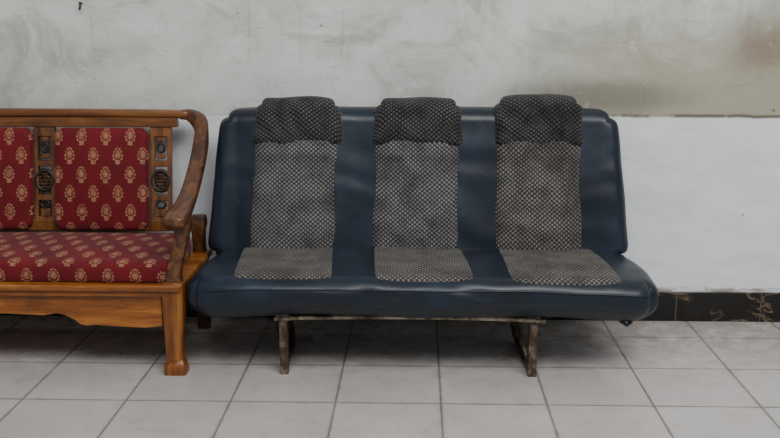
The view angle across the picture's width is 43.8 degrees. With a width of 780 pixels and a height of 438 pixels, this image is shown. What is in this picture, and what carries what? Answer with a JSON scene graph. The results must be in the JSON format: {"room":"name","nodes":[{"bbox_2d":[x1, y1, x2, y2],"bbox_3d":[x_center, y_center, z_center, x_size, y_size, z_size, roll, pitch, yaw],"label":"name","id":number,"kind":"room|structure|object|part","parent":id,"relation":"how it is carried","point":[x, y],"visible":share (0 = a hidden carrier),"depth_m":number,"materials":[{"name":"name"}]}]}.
{"room":"waiting room","nodes":[
{"label":"waiting room","id":0,"kind":"room"},
{"bbox_2d":[0,0,779,291],"bbox_3d":[0.100,-1.074,3.304,8.000,2.900,0.150,0,12,2],"label":"wall","id":1,"kind":"structure","parent":0,"point":[691,88],"depth_m":3.35,"materials":[{"name":"paint"}]},
{"bbox_2d":[0,291,779,321],"bbox_3d":[0.097,0.308,3.512,8.000,0.108,0.012,0,12,2],"label":"baseboard","id":2,"kind":"structure","parent":1,"relation":"attached to","point":[672,306],"depth_m":3.48,"materials":[{"name":"black stone"}]},
{"bbox_2d":[0,315,779,437],"bbox_3d":[0.018,0.978,0.837,8.000,0.100,5.525,0,12,2],"label":"floor","id":3,"kind":"structure","parent":0,"point":[61,377],"depth_m":2.92,"materials":[{"name":"tile"}]},
{"bbox_2d":[0,108,211,375],"bbox_3d":[-1.391,0.046,3.169,1.581,0.769,0.541,0,12,2],"label":"bench","id":4,"kind":"object","parent":3,"relation":"on","point":[98,179],"visible":0.99,"depth_m":3.29,"materials":[{"name":"brown wood"}]},
{"bbox_2d":[0,127,34,228],"bbox_3d":[-1.386,-0.140,3.331,0.326,0.344,0.096,0,12,2],"label":"cushion","id":5,"kind":"object","parent":4,"relation":"on","point":[17,144],"depth_m":3.30,"materials":[{"name":"red fabric"}]},
{"bbox_3d":[-1.185,-0.135,3.345,0.052,0.061,0.015,0,12,2],"label":"splat medallion plate","id":6,"kind":"part","parent":4,"relation":"part of","materials":[{"name":"brown wood"}]},
{"bbox_3d":[-1.389,0.017,3.355,1.475,0.040,0.030,0,12,2],"label":"rail","id":7,"kind":"part","parent":4,"relation":"part of","materials":[{"name":"brown wood"}]},
{"bbox_3d":[-1.385,-0.336,3.335,1.320,0.034,0.034,0,12,2],"label":"rail","id":8,"kind":"part","parent":4,"relation":"part of","materials":[{"name":"brown wood"}]},
{"bbox_2d":[0,232,191,282],"bbox_3d":[-1.392,0.111,3.153,1.456,0.083,0.430,0,12,2],"label":"seat cushion","id":9,"kind":"object","parent":4,"relation":"on","point":[25,257],"depth_m":2.97,"materials":[{"name":"red fabric"}]},
{"bbox_2d":[54,128,149,229],"bbox_3d":[-0.986,-0.137,3.320,0.326,0.344,0.096,0,12,2],"label":"cushion","id":10,"kind":"object","parent":4,"relation":"on","point":[102,175],"depth_m":3.29,"materials":[{"name":"red fabric"}]},
{"bbox_3d":[-1.392,0.159,3.162,1.540,0.022,0.472,0,12,2],"label":"seat frame","id":11,"kind":"part","parent":4,"relation":"part of","materials":[{"name":"brown wood"}]},
{"bbox_3d":[-0.784,-0.133,3.333,0.052,0.061,0.015,0,12,2],"label":"splat medallion plate","id":12,"kind":"part","parent":4,"relation":"part of","materials":[{"name":"brown wood"}]},
{"bbox_3d":[-0.657,0.334,2.967,0.070,0.288,0.069,0,12,2],"label":"leg","id":13,"kind":"part","parent":4,"relation":"part of","materials":[{"name":"brown wood"}]},
{"bbox_3d":[-0.646,0.100,2.954,0.079,0.212,0.075,0,12,2],"label":"arm post","id":14,"kind":"part","parent":4,"relation":"part of","materials":[{"name":"brown wood"}]},
{"bbox_3d":[-0.648,-0.174,3.115,0.103,0.314,0.517,-1,12,-4],"label":"arm","id":15,"kind":"part","parent":4,"relation":"part of","materials":[{"name":"brown wood"}]},
{"bbox_3d":[-0.656,0.202,3.160,0.033,0.082,0.410,0,12,2],"label":"rail","id":16,"kind":"part","parent":4,"relation":"part of","materials":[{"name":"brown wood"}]},
{"bbox_3d":[-0.653,0.185,3.371,0.054,0.412,0.075,0,12,2],"label":"leg","id":17,"kind":"part","parent":4,"relation":"part of","materials":[{"name":"brown wood"}]},
{"bbox_2d":[188,94,658,376],"bbox_3d":[0.097,0.030,3.104,1.430,0.824,0.602,0,12,2],"label":"seat","id":18,"kind":"object","parent":3,"relation":"on","point":[421,208],"visible":1,"depth_m":3.19,"materials":[{"name":"blue leather"}]},
{"bbox_3d":[-0.324,0.374,2.966,0.026,0.205,0.027,0,12,2],"label":"leg","id":19,"kind":"part","parent":18,"relation":"part of","materials":[{"name":"paint"}]},
{"bbox_3d":[0.092,-0.120,3.273,1.410,0.506,0.210,0,12,2],"label":"backrest","id":20,"kind":"part","parent":18,"relation":"part of","materials":[{"name":"blue leather"}]},
{"bbox_3d":[0.099,0.198,3.079,1.424,0.158,0.484,0,12,2],"label":"seat","id":21,"kind":"part","parent":18,"relation":"part of","materials":[{"name":"blue leather"}]},
{"bbox_3d":[0.433,0.379,2.944,0.026,0.205,0.027,0,12,2],"label":"leg","id":22,"kind":"part","parent":18,"relation":"part of","materials":[{"name":"paint"}]}
]}

